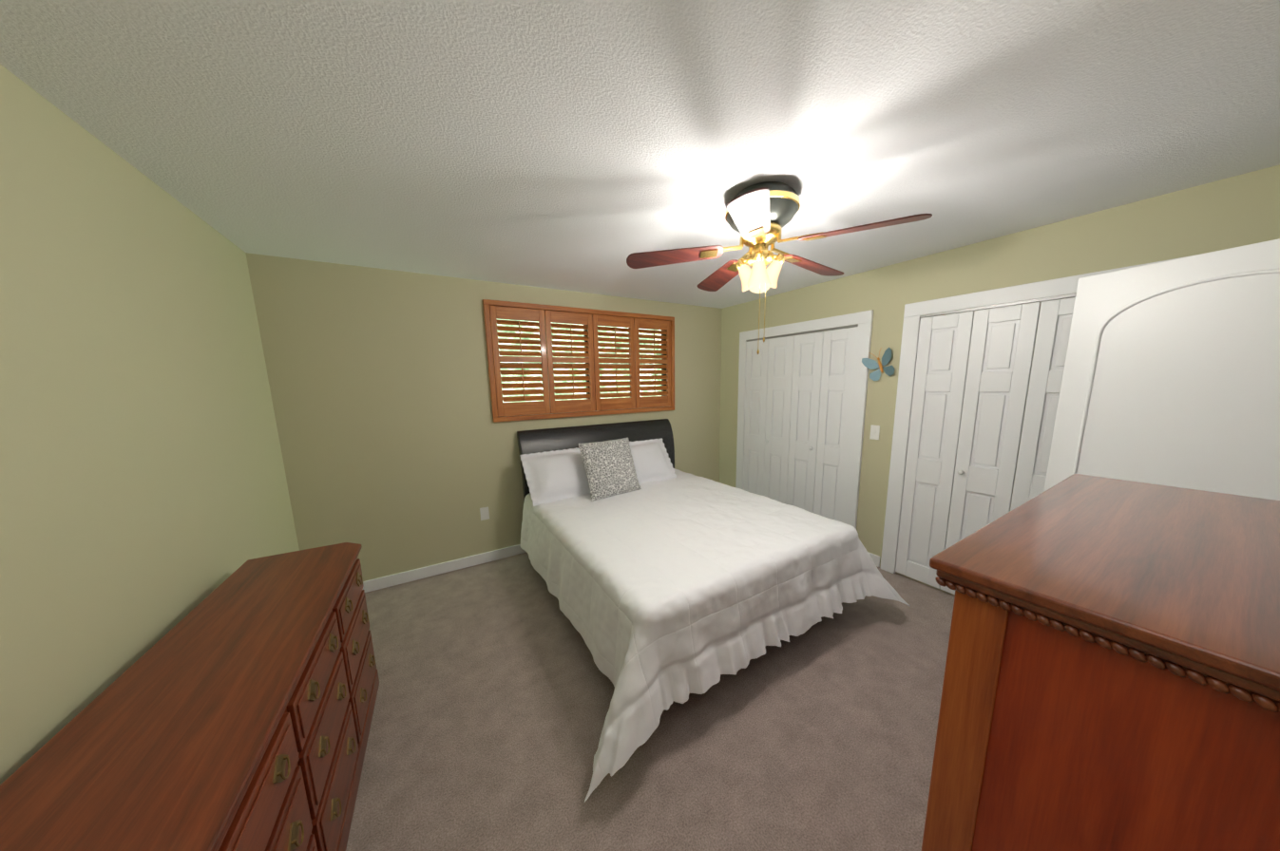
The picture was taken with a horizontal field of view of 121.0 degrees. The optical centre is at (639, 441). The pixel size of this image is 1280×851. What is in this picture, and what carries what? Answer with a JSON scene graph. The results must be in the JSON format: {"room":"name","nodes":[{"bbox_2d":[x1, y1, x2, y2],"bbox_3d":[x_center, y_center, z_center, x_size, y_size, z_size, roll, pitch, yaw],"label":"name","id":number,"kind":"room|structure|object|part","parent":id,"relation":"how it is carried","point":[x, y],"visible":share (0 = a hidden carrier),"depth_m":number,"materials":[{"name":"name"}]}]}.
{"room":"bedroom","nodes":[
{"label":"bedroom","id":0,"kind":"room"},
{"bbox_2d":[0,63,299,784],"bbox_3d":[-1.553,0.260,0.868,0.120,2.440,4.010,-7,11,-30],"label":"wall","id":1,"kind":"structure","parent":0,"point":[145,506],"depth_m":1.15,"materials":[{"name":"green paint"}]},
{"bbox_2d":[245,252,721,581],"bbox_3d":[-0.767,-0.191,3.564,4.050,2.440,0.140,-7,11,-30],"label":"wall","id":2,"kind":"structure","parent":0,"point":[399,448],"depth_m":2.84,"materials":[{"name":"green paint"}]},
{"bbox_2d":[362,544,526,592],"bbox_3d":[-0.705,0.976,3.686,4.050,0.095,0.013,-7,11,-30],"label":"baseboard","id":3,"kind":"structure","parent":2,"relation":"attached to","point":[378,583],"depth_m":3.08,"materials":[{"name":"white wood"}]},
{"bbox_2d":[479,506,489,520],"bbox_3d":[-1.384,0.648,3.226,0.070,0.115,0.009,-7,11,-30],"label":"electrical outlet","id":4,"kind":"object","parent":2,"relation":"attached to","point":[485,513],"visible":1,"depth_m":3.22,"materials":[{"name":"white plastic"}]},
{"bbox_2d":[482,299,674,422],"bbox_3d":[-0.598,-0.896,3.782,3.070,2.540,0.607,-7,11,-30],"label":"window shutters","id":5,"kind":"object","parent":2,"relation":"attached to","point":[547,362],"visible":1,"depth_m":3.51,"materials":[{"name":"brown wood"}]},
{"bbox_2d":[0,0,1279,308],"bbox_3d":[0.208,-1.209,1.721,4.290,0.120,4.010,-7,11,-30],"label":"ceiling","id":6,"kind":"structure","parent":0,"point":[587,146],"depth_m":1.18,"materials":[{"name":"white paint"}]},
{"bbox_2d":[626,181,932,354],"bbox_3d":[0.620,-0.796,1.784,1.194,0.729,1.240,-7,11,-30],"label":"ceiling fan","id":7,"kind":"object","parent":6,"relation":"hanging from","point":[759,217],"visible":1,"depth_m":1.69,"materials":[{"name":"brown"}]},
{"bbox_2d":[345,553,954,850],"bbox_3d":[0.257,1.318,2.130,4.290,0.120,4.010,-7,11,-30],"label":"floor","id":8,"kind":"structure","parent":0,"point":[495,691],"depth_m":1.64,"materials":[{"name":"carpet"}]},
{"bbox_2d":[0,542,379,850],"bbox_3d":[-1.237,1.039,1.149,0.453,0.800,1.668,-6,10,-28],"label":"dresser","id":9,"kind":"object","parent":8,"relation":"on","point":[234,712],"visible":1,"depth_m":0.93,"materials":[{"name":"brown wood"}]},
{"bbox_2d":[516,419,909,802],"bbox_3d":[0.179,0.563,2.741,2.232,1.177,2.391,-7,11,-30],"label":"bed","id":10,"kind":"object","parent":8,"relation":"on","point":[668,583],"visible":1,"depth_m":2.11,"materials":[{"name":"white fabric"}]},
{"bbox_2d":[519,444,611,506],"bbox_3d":[-0.642,0.283,3.184,0.711,0.471,0.190,-7,-27,-33],"label":"pillow","id":11,"kind":"object","parent":10,"relation":"on","point":[552,477],"depth_m":3.06,"materials":[{"name":"white fabric"}]},
{"bbox_3d":[-0.354,0.387,3.709,1.660,1.117,0.156,-7,11,-30],"label":"headboard","id":12,"kind":"part","parent":10,"relation":"part of","materials":[{"name":"black leather"}]},
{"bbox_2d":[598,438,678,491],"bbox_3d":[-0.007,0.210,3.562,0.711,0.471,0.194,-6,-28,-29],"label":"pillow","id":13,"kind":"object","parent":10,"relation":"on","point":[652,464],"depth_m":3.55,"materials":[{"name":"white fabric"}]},
{"bbox_2d":[921,474,1279,850],"bbox_3d":[1.025,0.818,0.680,0.940,1.300,0.578,-7,11,-30],"label":"chest","id":14,"kind":"object","parent":8,"relation":"on","point":[1112,678],"visible":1,"depth_m":0.49,"materials":[{"name":"brown wood"}]},
{"bbox_2d":[719,164,1279,595],"bbox_3d":[2.017,-0.151,2.983,0.120,2.440,4.010,-7,11,-30],"label":"wall","id":15,"kind":"structure","parent":0,"point":[1225,214],"depth_m":2.36,"materials":[{"name":"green paint"}]},
{"bbox_2d":[743,326,858,522],"bbox_3d":[1.529,-0.048,3.688,0.020,1.990,1.206,-7,11,-30],"label":"closet door","id":16,"kind":"structure","parent":15,"relation":"attached to","point":[798,396],"depth_m":3.55,"materials":[{"name":"white wood"}]},
{"bbox_2d":[745,324,858,342],"bbox_3d":[1.507,-1.041,3.526,0.024,0.018,1.210,-7,11,-30],"label":"trim","id":17,"kind":"structure","parent":15,"relation":"attached to","point":[817,331],"depth_m":3.41,"materials":[{"name":"grey wood"}]},
{"bbox_2d":[735,309,873,529],"bbox_3d":[1.525,-0.095,3.678,0.028,2.125,1.420,-7,11,-30],"label":"trim","id":18,"kind":"structure","parent":15,"relation":"attached to","point":[863,320],"depth_m":3.17,"materials":[{"name":"white wood"}]},
{"bbox_2d":[867,552,880,567],"bbox_3d":[1.991,1.015,3.122,0.013,0.095,3.737,-7,11,-30],"label":"baseboard","id":19,"kind":"structure","parent":15,"relation":"attached to","point":[875,559],"depth_m":3.08,"materials":[{"name":"white wood"}]},
{"bbox_2d":[869,424,879,439],"bbox_3d":[1.942,-0.071,2.995,0.012,0.120,0.070,-7,11,-30],"label":"light switch","id":20,"kind":"object","parent":15,"relation":"attached to","point":[874,431],"visible":1,"depth_m":2.99,"materials":[{"name":"white plastic"}]},
{"bbox_2d":[861,347,894,381],"bbox_3d":[1.917,-0.616,2.896,0.033,0.241,0.230,-7,-9,-30],"label":"art","id":21,"kind":"object","parent":15,"relation":"attached to","point":[871,364],"visible":0.9,"depth_m":2.90,"materials":[{"name":"blue metal"}]},
{"bbox_2d":[895,297,1075,594],"bbox_3d":[2.382,0.162,2.290,0.020,1.990,1.206,-7,11,-30],"label":"closet door","id":22,"kind":"structure","parent":15,"relation":"attached to","point":[973,376],"depth_m":2.43,"materials":[{"name":"white wood"}]},
{"bbox_2d":[919,292,1076,318],"bbox_3d":[2.359,-0.831,2.127,0.024,0.018,1.210,-7,11,-30],"label":"trim","id":23,"kind":"structure","parent":15,"relation":"attached to","point":[1005,304],"depth_m":2.26,"materials":[{"name":"grey wood"}]},
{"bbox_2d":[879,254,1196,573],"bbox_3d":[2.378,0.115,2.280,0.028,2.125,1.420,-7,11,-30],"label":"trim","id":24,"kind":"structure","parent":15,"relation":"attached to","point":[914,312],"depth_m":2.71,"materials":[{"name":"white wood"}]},
{"bbox_3d":[1.995,0.357,0.832,1.040,2.125,0.020,-7,11,-30],"label":"door frame","id":25,"kind":"structure","parent":0,"visible":0},
{"bbox_2d":[1043,238,1279,500],"bbox_3d":[2.201,0.290,1.478,0.159,2.018,0.810,-4,10,-15],"label":"door","id":26,"kind":"structure","parent":25,"relation":"attached to","point":[1171,376],"depth_m":1.45,"materials":[{"name":"white wood"}]}
]}

